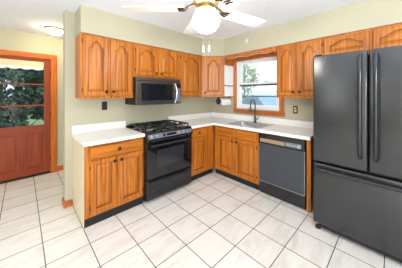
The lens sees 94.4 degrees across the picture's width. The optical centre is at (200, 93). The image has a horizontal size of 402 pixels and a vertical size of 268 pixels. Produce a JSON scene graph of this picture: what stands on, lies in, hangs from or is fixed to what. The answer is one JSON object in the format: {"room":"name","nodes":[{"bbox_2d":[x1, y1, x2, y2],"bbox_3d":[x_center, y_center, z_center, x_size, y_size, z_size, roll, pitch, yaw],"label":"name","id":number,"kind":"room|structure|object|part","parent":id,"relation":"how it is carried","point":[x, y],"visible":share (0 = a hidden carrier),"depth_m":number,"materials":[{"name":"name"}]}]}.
{"room":"kitchen","nodes":[
{"label":"kitchen","id":0,"kind":"room"},
{"bbox_2d":[0,28,62,170],"bbox_3d":[-3.517,0.189,2.704,3.700,2.470,0.140,0,0,-44],"label":"wall","id":1,"kind":"structure","parent":0,"point":[14,40],"depth_m":3.34,"materials":[{"name":"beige paint"}]},
{"bbox_2d":[0,58,43,66],"bbox_3d":[-2.999,-0.516,3.091,0.595,0.090,0.010,0,0,-44],"label":"roller shade","id":2,"kind":"object","parent":1,"relation":"attached to","point":[7,62],"depth_m":3.09,"materials":[{"name":"beige fabric"}]},
{"bbox_2d":[0,49,56,183],"bbox_3d":[-3.032,0.359,3.147,0.939,2.130,0.152,0,0,-44],"label":"door","id":3,"kind":"structure","parent":1,"relation":"in","point":[25,151],"depth_m":3.21,"materials":[{"name":"red wood"}]},
{"bbox_3d":[-3.136,0.969,3.011,0.245,0.610,0.024,0,0,-44],"label":"panel","id":4,"kind":"part","parent":3,"relation":"part of","materials":[{"name":"brown wood"}]},
{"bbox_3d":[-2.986,-0.664,3.100,0.939,0.084,0.021,0,0,-44],"label":"head casing","id":5,"kind":"part","parent":3,"relation":"part of","materials":[{"name":"orange wood"}]},
{"bbox_3d":[-2.893,0.969,3.244,0.240,0.610,0.024,0,0,-44],"label":"panel","id":6,"kind":"part","parent":3,"relation":"part of","materials":[{"name":"brown wood"}]},
{"bbox_3d":[-2.986,0.402,3.100,0.939,2.044,0.021,0,0,-44],"label":"casing","id":7,"kind":"part","parent":3,"relation":"part of","materials":[{"name":"brown wood"}]},
{"bbox_2d":[63,10,211,204],"bbox_3d":[-0.721,0.189,3.357,2.840,2.470,0.130,0,0,-44],"label":"wall","id":8,"kind":"structure","parent":0,"point":[76,111],"depth_m":2.46,"materials":[{"name":"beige paint"}]},
{"bbox_2d":[65,199,71,207],"bbox_3d":[-1.669,1.381,2.345,0.079,0.085,0.015,0,0,-44],"label":"baseboard","id":9,"kind":"structure","parent":8,"relation":"attached to","point":[68,203],"depth_m":2.34,"materials":[{"name":"orange wood"}]},
{"bbox_2d":[72,121,125,133],"bbox_3d":[-1.394,0.458,2.605,0.678,0.102,0.020,0,0,-44],"label":"backsplash","id":10,"kind":"structure","parent":8,"relation":"attached to","point":[76,129],"depth_m":2.56,"materials":[{"name":"beige laminate"}]},
{"bbox_2d":[75,32,132,98],"bbox_3d":[-1.272,-0.334,2.491,0.634,0.778,0.352,0,0,-44],"label":"upper cabinet","id":11,"kind":"object","parent":8,"relation":"attached to","point":[103,65],"visible":1,"depth_m":2.34,"materials":[{"name":"brown wood"}]},
{"bbox_3d":[-1.288,-0.338,2.285,0.283,0.725,0.020,0,0,-44],"label":"door","id":12,"kind":"part","parent":11,"relation":"part of","materials":[{"name":"brown wood"}]},
{"bbox_3d":[-1.066,-0.338,2.498,0.284,0.725,0.020,0,0,-44],"label":"door","id":13,"kind":"part","parent":11,"relation":"part of","materials":[{"name":"brown wood"}]},
{"bbox_2d":[102,101,106,109],"bbox_3d":[-1.367,0.167,2.639,0.072,0.120,0.010,0,0,-44],"label":"outlet","id":14,"kind":"object","parent":8,"relation":"attached to","point":[104,104],"visible":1,"depth_m":2.64,"materials":[{"name":"brown plastic"}]},
{"bbox_2d":[133,43,177,78],"bbox_3d":[-0.763,-0.483,2.979,0.772,0.479,0.352,0,0,-44],"label":"upper cabinet","id":15,"kind":"object","parent":8,"relation":"attached to","point":[148,61],"visible":0.94,"depth_m":2.83,"materials":[{"name":"brown wood"}]},
{"bbox_3d":[-0.799,-0.488,2.755,0.350,0.428,0.020,0,0,-44],"label":"door","id":16,"kind":"part","parent":15,"relation":"part of","materials":[{"name":"brown wood"}]},
{"bbox_2d":[125,77,180,105],"bbox_3d":[-0.728,-0.037,2.943,0.768,0.405,0.448,0,0,-44],"label":"microwave","id":17,"kind":"object","parent":15,"relation":"attached to","point":[146,90],"visible":0.98,"depth_m":2.77,"materials":[{"name":"silver metal"}]},
{"bbox_3d":[-0.666,-0.014,2.792,0.649,0.340,0.039,0,0,-44],"label":"door","id":18,"kind":"part","parent":17,"relation":"part of","materials":[{"name":"silver metal"}]},
{"bbox_3d":[-0.400,-0.013,2.988,0.061,0.314,0.026,0,0,27],"label":"handle","id":19,"kind":"part","parent":17,"relation":"part of","materials":[{"name":"silver metal"}]},
{"bbox_3d":[-0.389,-0.014,3.059,0.117,0.340,0.037,0,0,-44],"label":"control panel","id":20,"kind":"part","parent":17,"relation":"part of","materials":[{"name":"silver metal"}]},
{"bbox_3d":[-0.529,-0.488,3.013,0.347,0.428,0.020,0,0,-44],"label":"door","id":21,"kind":"part","parent":15,"relation":"part of","materials":[{"name":"brown wood"}]},
{"bbox_2d":[178,52,201,96],"bbox_3d":[-0.289,-0.334,3.454,0.567,0.778,0.324,0,0,-44],"label":"upper cabinet","id":22,"kind":"object","parent":8,"relation":"attached to","point":[189,65],"visible":0.69,"depth_m":3.33,"materials":[{"name":"brown wood"}]},
{"bbox_2d":[168,112,312,128],"bbox_3d":[0.574,0.458,3.008,1.170,0.102,2.164,0,0,-44],"label":"backsplash","id":23,"kind":"structure","parent":8,"relation":"attached to","point":[296,123],"depth_m":3.44,"materials":[{"name":"beige laminate"}]},
{"bbox_2d":[0,0,363,38],"bbox_3d":[-0.683,-1.096,1.224,5.740,0.100,6.200,0,0,-44],"label":"ceiling","id":24,"kind":"structure","parent":0,"point":[30,16],"depth_m":2.39,"materials":[{"name":"paint"}]},
{"bbox_2d":[44,26,62,34],"bbox_3d":[-2.355,-1.000,2.987,0.256,0.092,0.256,0,0,-44],"label":"ceiling light","id":25,"kind":"object","parent":24,"relation":"attached to","point":[52,30],"visible":0.96,"depth_m":2.92,"materials":[{"name":"white glass"}]},
{"bbox_2d":[122,0,265,51],"bbox_3d":[0.078,-0.689,1.613,1.391,0.715,1.377,0,0,-44],"label":"ceiling fan","id":26,"kind":"object","parent":24,"relation":"hanging from","point":[205,20],"visible":1,"depth_m":1.60,"materials":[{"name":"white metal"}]},
{"bbox_3d":[-0.411,-0.751,1.644,0.529,0.030,0.164,0,0,3],"label":"blade","id":27,"kind":"part","parent":26,"relation":"part of","materials":[{"name":"white"}]},
{"bbox_3d":[-0.074,-0.751,2.059,0.164,0.030,0.529,0,0,-15],"label":"blade","id":28,"kind":"part","parent":26,"relation":"part of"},
{"bbox_3d":[0.024,-0.554,1.511,0.003,0.346,0.069,0,0,10],"label":"pull chain","id":29,"kind":"part","parent":26,"relation":"part of","materials":[{"name":"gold metal"}]},
{"bbox_3d":[0.043,-0.829,1.620,0.230,0.125,0.230,0,0,-44],"label":"motor","id":30,"kind":"part","parent":26,"relation":"part of","materials":[{"name":"gold metal"}]},
{"bbox_3d":[0.043,-0.619,1.620,0.235,0.174,0.235,0,0,-44],"label":"globe","id":31,"kind":"part","parent":26,"relation":"part of","materials":[{"name":"white glass"}]},
{"bbox_3d":[0.397,-0.751,1.334,0.529,0.030,0.164,0,0,39],"label":"blade","id":32,"kind":"part","parent":26,"relation":"part of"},
{"bbox_3d":[0.424,-0.751,1.868,0.529,0.030,0.164,0,0,-33],"label":"blade","id":33,"kind":"part","parent":26,"relation":"part of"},
{"bbox_2d":[0,158,401,267],"bbox_3d":[-0.683,1.474,1.224,5.740,0.100,6.200,0,0,-44],"label":"floor","id":34,"kind":"structure","parent":0,"point":[214,220],"depth_m":1.90,"materials":[{"name":"tile"}]},
{"bbox_2d":[73,137,142,228],"bbox_3d":[-1.176,0.987,2.383,0.673,0.874,0.634,0,0,-44],"label":"base cabinet","id":35,"kind":"object","parent":34,"relation":"on","point":[107,177],"visible":0.93,"depth_m":2.14,"materials":[{"name":"brown wood"}]},
{"bbox_3d":[-1.435,0.987,2.171,0.005,0.874,0.581,0,0,-44],"label":"panel","id":36,"kind":"part","parent":35,"relation":"part of","materials":[{"name":"beige wood"}]},
{"bbox_3d":[-1.085,1.012,2.085,0.270,0.575,0.020,0,0,-44],"label":"door","id":37,"kind":"part","parent":35,"relation":"part of","materials":[{"name":"brown wood"}]},
{"bbox_2d":[72,121,144,146],"bbox_3d":[-1.181,0.478,2.383,0.678,0.142,0.636,0,0,-44],"label":"countertop","id":38,"kind":"structure","parent":35,"relation":"on","point":[87,135],"depth_m":2.39,"materials":[{"name":"white stone"}]},
{"bbox_3d":[-0.969,0.638,2.196,0.590,0.128,0.020,0,0,-44],"label":"drawer","id":39,"kind":"part","parent":35,"relation":"part of","materials":[{"name":"brown wood"}]},
{"bbox_3d":[-0.865,1.012,2.296,0.302,0.575,0.020,0,0,-44],"label":"door","id":40,"kind":"part","parent":35,"relation":"part of","materials":[{"name":"brown wood"}]},
{"bbox_2d":[126,119,192,201],"bbox_3d":[-0.618,0.936,2.845,0.764,0.976,0.700,0,0,-44],"label":"stove","id":41,"kind":"object","parent":34,"relation":"on","point":[167,145],"visible":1,"depth_m":2.60,"materials":[{"name":"black metal"}]},
{"bbox_2d":[126,121,186,133],"bbox_3d":[-0.649,0.498,2.878,0.764,0.039,0.610,0,0,-44],"label":"cooktop","id":42,"kind":"object","parent":41,"relation":"in","point":[157,128],"depth_m":2.73,"materials":[{"name":"black metal"}]},
{"bbox_3d":[-0.435,1.256,2.655,0.756,0.247,0.045,0,0,-44],"label":"drawer","id":43,"kind":"part","parent":41,"relation":"part of","materials":[{"name":"black metal"}]},
{"bbox_3d":[-0.433,0.871,2.652,0.756,0.477,0.051,0,0,-44],"label":"oven door","id":44,"kind":"part","parent":41,"relation":"part of","materials":[{"name":"black metal"}]},
{"bbox_3d":[-0.426,0.564,2.645,0.764,0.121,0.075,0,0,-44],"label":"control panel","id":45,"kind":"part","parent":41,"relation":"part of","materials":[{"name":"silver metal"}]},
{"bbox_3d":[-0.422,1.155,2.612,0.604,0.022,0.035,0,0,-44],"label":"drawer handle","id":46,"kind":"part","parent":41,"relation":"part of","materials":[{"name":"black metal"}]},
{"bbox_3d":[-0.396,0.672,2.614,0.684,0.026,0.059,0,0,-44],"label":"door handle","id":47,"kind":"part","parent":41,"relation":"part of","materials":[{"name":"black metal"}]},
{"bbox_2d":[191,125,213,180],"bbox_3d":[-0.164,0.987,3.351,0.580,0.874,0.630,0,0,-44],"label":"base cabinet","id":48,"kind":"object","parent":34,"relation":"on","point":[202,165],"visible":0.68,"depth_m":3.15,"materials":[{"name":"brown wood"}]},
{"bbox_3d":[-0.038,0.638,3.090,0.340,0.128,0.020,0,0,-44],"label":"drawer","id":49,"kind":"part","parent":48,"relation":"part of","materials":[{"name":"brown wood"}]},
{"bbox_3d":[-0.038,1.012,3.090,0.340,0.575,0.020,0,0,-44],"label":"door","id":50,"kind":"part","parent":48,"relation":"part of","materials":[{"name":"brown wood"}]},
{"bbox_2d":[215,125,259,190],"bbox_3d":[0.740,0.987,3.214,0.630,0.874,0.876,0,0,-44],"label":"base cabinet","id":51,"kind":"object","parent":34,"relation":"on","point":[236,150],"visible":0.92,"depth_m":2.97,"materials":[{"name":"brown wood"}]},
{"bbox_3d":[0.420,0.638,3.149,0.020,0.128,0.355,0,0,-44],"label":"drawer","id":52,"kind":"part","parent":51,"relation":"part of","materials":[{"name":"brown wood"}]},
{"bbox_3d":[0.420,1.012,3.149,0.020,0.575,0.355,0,0,-44],"label":"door","id":53,"kind":"part","parent":51,"relation":"part of","materials":[{"name":"brown wood"}]},
{"bbox_2d":[168,112,312,139],"bbox_3d":[0.574,0.478,3.008,1.170,0.142,2.164,0,0,-44],"label":"countertop","id":54,"kind":"structure","parent":51,"relation":"on","point":[298,129],"depth_m":3.10,"materials":[{"name":"beige laminate"}]},
{"bbox_2d":[226,121,273,128],"bbox_3d":[0.820,0.594,3.130,0.516,0.184,0.636,0,0,-44],"label":"sink","id":55,"kind":"object","parent":54,"relation":"in","point":[258,125],"visible":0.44,"depth_m":3.24,"materials":[{"name":"metal"}]},
{"bbox_2d":[249,100,258,122],"bbox_3d":[0.903,0.299,3.236,0.186,0.406,0.107,0,0,-20],"label":"faucet","id":56,"kind":"object","parent":54,"relation":"on","point":[250,111],"visible":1,"depth_m":3.27,"materials":[{"name":"grey metal"}]},
{"bbox_3d":[0.899,0.244,3.227,0.175,0.296,0.023,0,0,-44],"label":"spout","id":57,"kind":"part","parent":56,"relation":"part of","materials":[{"name":"grey metal"}]},
{"bbox_3d":[0.688,0.638,2.870,0.020,0.128,0.370,0,0,-44],"label":"drawer","id":58,"kind":"part","parent":51,"relation":"part of","materials":[{"name":"brown wood"}]},
{"bbox_3d":[0.688,1.012,2.870,0.020,0.575,0.370,0,0,-44],"label":"door","id":59,"kind":"part","parent":51,"relation":"part of","materials":[{"name":"brown wood"}]},
{"bbox_2d":[259,133,306,209],"bbox_3d":[1.247,0.989,2.662,0.622,0.870,0.606,0,0,-44],"label":"dishwasher","id":60,"kind":"object","parent":34,"relation":"on","point":[282,159],"visible":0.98,"depth_m":2.43,"materials":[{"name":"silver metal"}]},
{"bbox_3d":[1.053,0.967,2.475,0.023,0.530,0.596,0,0,-44],"label":"door panel","id":61,"kind":"part","parent":60,"relation":"part of","materials":[{"name":"grey metal"}]},
{"bbox_3d":[1.055,1.315,2.478,0.018,0.147,0.600,0,0,-44],"label":"kick plate","id":62,"kind":"part","parent":60,"relation":"part of","materials":[{"name":"black metal"}]},
{"bbox_3d":[1.052,0.969,2.475,0.025,0.538,0.604,0,0,-44],"label":"trim","id":63,"kind":"part","parent":60,"relation":"part of","materials":[{"name":"silver metal"}]},
{"bbox_3d":[1.048,0.627,2.471,0.035,0.139,0.604,0,0,-44],"label":"control panel","id":64,"kind":"part","parent":60,"relation":"part of","materials":[{"name":"black plastic"}]},
{"bbox_3d":[1.150,0.647,2.338,0.002,0.057,0.205,0,0,-44],"label":"button panel","id":65,"kind":"part","parent":60,"relation":"part of","materials":[{"name":"grey plastic"}]},
{"bbox_2d":[307,139,315,212],"bbox_3d":[1.506,0.987,2.441,0.585,0.874,0.045,0,0,-44],"label":"filler panel","id":66,"kind":"object","parent":34,"relation":"on","point":[310,160],"visible":0.34,"depth_m":2.24,"materials":[{"name":"brown wood"}]},
{"bbox_2d":[313,45,401,262],"bbox_3d":[1.751,0.505,1.909,0.880,1.838,0.876,0,0,-44],"label":"refrigerator","id":67,"kind":"object","parent":34,"relation":"on","point":[357,95],"visible":1,"depth_m":1.68,"materials":[{"name":"grey metal"}]},
{"bbox_3d":[1.363,0.151,1.843,0.068,1.101,0.434,0,0,-44],"label":"door","id":68,"kind":"part","parent":67,"relation":"part of","materials":[{"name":"grey metal"}]},
{"bbox_3d":[1.516,1.036,1.684,0.068,0.627,0.876,0,0,-44],"label":"freezer drawer","id":69,"kind":"part","parent":67,"relation":"part of","materials":[{"name":"black metal"}]},
{"bbox_3d":[1.466,0.769,1.635,0.075,0.031,0.845,0,0,-44],"label":"handle","id":70,"kind":"part","parent":67,"relation":"part of","materials":[{"name":"black metal"}]},
{"bbox_3d":[1.428,0.111,1.671,0.083,0.965,0.033,0,0,-44],"label":"handle","id":71,"kind":"part","parent":67,"relation":"part of","materials":[{"name":"grey metal"}]},
{"bbox_3d":[1.500,0.111,1.596,0.083,0.965,0.033,0,0,-44],"label":"handle","id":72,"kind":"part","parent":67,"relation":"part of","materials":[{"name":"grey metal"}]},
{"bbox_3d":[1.669,0.151,1.524,0.068,1.101,0.434,0,0,-44],"label":"door","id":73,"kind":"part","parent":67,"relation":"part of","materials":[{"name":"grey metal"}]},
{"bbox_2d":[75,0,401,57],"bbox_3d":[0.489,-0.885,2.071,2.593,0.322,3.399,0,0,-44],"label":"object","id":74,"kind":"structure","parent":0,"point":[366,14],"depth_m":2.49,"materials":[{"name":"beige paint"}]},
{"bbox_2d":[212,52,312,157],"bbox_3d":[1.891,0.189,2.585,0.140,2.470,4.600,0,0,-44],"label":"wall","id":75,"kind":"structure","parent":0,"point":[305,105],"depth_m":2.99,"materials":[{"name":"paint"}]},
{"bbox_2d":[202,56,233,96],"bbox_3d":[0.236,-0.334,3.755,0.624,0.778,0.617,0,0,-44],"label":"upper cabinet","id":76,"kind":"object","parent":75,"relation":"attached to","point":[213,85],"visible":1,"depth_m":3.51,"materials":[{"name":"brown wood"}]},
{"bbox_3d":[0.233,-0.334,3.538,0.422,0.778,0.019,0,0,1],"label":"frame","id":77,"kind":"part","parent":76,"relation":"part of","materials":[{"name":"brown wood"}]},
{"bbox_3d":[0.233,-0.338,3.518,0.364,0.725,0.020,0,0,1],"label":"door","id":78,"kind":"part","parent":76,"relation":"part of","materials":[{"name":"brown wood"}]},
{"bbox_2d":[216,97,229,104],"bbox_3d":[0.455,0.130,3.681,0.354,0.148,0.128,0,0,-44],"label":"paper towel holder","id":79,"kind":"object","parent":76,"relation":"attached to","point":[218,100],"visible":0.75,"depth_m":3.56,"materials":[{"name":"black metal"}]},
{"bbox_2d":[220,98,230,104],"bbox_3d":[0.461,0.147,3.685,0.280,0.135,0.122,0,0,-44],"label":"paper towel roll","id":80,"kind":"object","parent":79,"relation":"hanging from","point":[224,101],"visible":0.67,"depth_m":3.64,"materials":[{"name":"white paper"}]},
{"bbox_2d":[224,65,232,84],"bbox_3d":[0.548,-0.361,3.636,0.282,0.380,0.002,0,0,-44],"label":"paper sheet","id":81,"kind":"object","parent":76,"relation":"attached to","point":[228,70],"visible":1,"depth_m":3.62,"materials":[{"name":"white paper"}]},
{"bbox_2d":[224,86,232,95],"bbox_3d":[0.548,-0.051,3.636,0.282,0.190,0.002,0,0,-44],"label":"paper sheet","id":82,"kind":"object","parent":76,"relation":"attached to","point":[228,91],"visible":1,"depth_m":3.62,"materials":[{"name":"white paper"}]},
{"bbox_2d":[233,52,284,116],"bbox_3d":[1.050,-0.166,3.421,0.175,1.080,1.011,0,0,-44],"label":"window","id":83,"kind":"structure","parent":75,"relation":"attached to","point":[238,62],"depth_m":3.48,"materials":[{"name":"white plastic"}]},
{"bbox_3d":[1.002,-0.671,3.394,0.021,0.070,0.852,0,0,-44],"label":"head casing","id":84,"kind":"part","parent":83,"relation":"part of","materials":[{"name":"orange wood"}]},
{"bbox_3d":[1.056,-0.189,3.447,0.130,0.925,0.870,0,0,-44],"label":"frame","id":85,"kind":"part","parent":83,"relation":"part of","materials":[{"name":"white plastic"}]},
{"bbox_3d":[1.055,0.015,3.446,0.030,0.463,0.798,0,0,-44],"label":"sash","id":86,"kind":"part","parent":83,"relation":"part of","materials":[{"name":"white plastic"}]},
{"bbox_3d":[1.079,-0.400,3.470,0.030,0.438,0.798,0,0,-44],"label":"sash","id":87,"kind":"part","parent":83,"relation":"part of","materials":[{"name":"glass"}]},
{"bbox_2d":[293,106,297,113],"bbox_3d":[1.475,0.246,2.909,0.010,0.120,0.072,0,0,-44],"label":"outlet","id":88,"kind":"object","parent":75,"relation":"attached to","point":[295,108],"visible":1,"depth_m":2.91,"materials":[{"name":"beige plastic"}]},
{"bbox_2d":[277,38,322,97],"bbox_3d":[1.445,-0.334,2.691,0.352,0.778,0.596,0,0,-44],"label":"upper cabinet","id":89,"kind":"object","parent":75,"relation":"attached to","point":[294,60],"visible":0.88,"depth_m":2.61,"materials":[{"name":"brown wood"}]},
{"bbox_2d":[224,46,276,60],"bbox_3d":[0.793,-0.674,3.173,0.022,0.098,0.998,0,0,-44],"label":"valance","id":90,"kind":"object","parent":89,"relation":"attached to","point":[270,49],"visible":1,"depth_m":3.11,"materials":[{"name":"brown wood"}]},
{"bbox_3d":[1.240,-0.338,2.706,0.020,0.725,0.266,0,0,-44],"label":"door","id":91,"kind":"part","parent":89,"relation":"part of","materials":[{"name":"brown wood"}]},
{"bbox_3d":[1.446,-0.338,2.492,0.020,0.725,0.285,0,0,-44],"label":"door","id":92,"kind":"part","parent":89,"relation":"part of","materials":[{"name":"brown wood"}]},
{"bbox_2d":[323,23,401,54],"bbox_3d":[1.982,-0.580,2.153,0.324,0.287,0.920,0,0,-44],"label":"upper cabinet","id":93,"kind":"object","parent":75,"relation":"attached to","point":[390,35],"visible":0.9,"depth_m":2.08,"materials":[{"name":"brown wood"}]},
{"bbox_3d":[1.714,-0.582,2.212,0.020,0.232,0.427,0,0,-44],"label":"door","id":94,"kind":"part","parent":93,"relation":"part of","materials":[{"name":"brown wood"}]},
{"bbox_3d":[2.029,-0.582,1.884,0.020,0.232,0.428,0,0,-44],"label":"door","id":95,"kind":"part","parent":93,"relation":"part of","materials":[{"name":"brown wood"}]},
{"label":"outside","id":96,"kind":"structure","parent":0,"visible":0},
{"bbox_2d":[13,114,43,124],"bbox_3d":[-21.478,1.774,5.280,30.150,0.100,28.350,0,0,-44],"label":"ground porch","id":97,"kind":"structure","parent":96,"point":[38,122],"depth_m":11.67,"materials":[{"name":"green plant"}]},
{"bbox_2d":[0,71,6,115],"bbox_3d":[-6.178,-0.385,4.879,1.417,4.226,1.492,0,0,25],"label":"evergreen tree","id":98,"kind":"object","parent":97,"relation":"on","point":[2,74],"visible":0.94,"depth_m":5.30,"materials":[{"name":"green plant"}]},
{"bbox_2d":[0,97,41,127],"bbox_3d":[-4.344,0.888,4.355,0.949,1.683,0.953,0,0,-24],"label":"shrub","id":99,"kind":"object","parent":97,"relation":"on","point":[15,122],"visible":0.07,"depth_m":4.39,"materials":[{"name":"green plant"}]},
{"bbox_2d":[0,67,43,127],"bbox_3d":[-7.558,-1.266,7.981,3.393,6.064,3.664,0,0,14],"label":"evergreen tree","id":100,"kind":"object","parent":97,"relation":"on","point":[20,96],"visible":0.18,"depth_m":7.42,"materials":[{"name":"green plant"}]},
{"bbox_2d":[26,67,43,119],"bbox_3d":[-4.780,-0.286,6.092,1.435,4.029,1.501,0,0,35],"label":"evergreen tree","id":101,"kind":"object","parent":97,"relation":"on","point":[38,75],"visible":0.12,"depth_m":5.55,"materials":[{"name":"green plant"}]},
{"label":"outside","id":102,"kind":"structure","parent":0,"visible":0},
{"bbox_3d":[11.361,1.924,25.255,44.800,0.100,75.000,0,0,-44],"label":"yard","id":103,"kind":"structure","parent":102,"visible":0},
{"bbox_2d":[242,64,259,98],"bbox_3d":[3.932,-0.935,16.976,2.796,5.622,2.550,0,0,28],"label":"tree","id":104,"kind":"object","parent":103,"relation":"on","point":[252,79],"visible":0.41,"depth_m":16.85,"materials":[{"name":"green plant"}]},
{"bbox_2d":[242,97,276,105],"bbox_3d":[4.188,1.044,13.969,1.802,1.660,4.250,0,0,-22],"label":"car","id":105,"kind":"object","parent":103,"relation":"on","point":[272,101],"visible":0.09,"depth_m":12.68,"materials":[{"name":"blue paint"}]},
{"bbox_2d":[242,91,276,99],"bbox_3d":[9.629,0.749,21.861,4.800,2.250,11.100,0,0,-44],"label":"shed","id":106,"kind":"object","parent":103,"relation":"on","point":[255,93],"visible":0.1,"depth_m":22.25,"materials":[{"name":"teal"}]}
]}

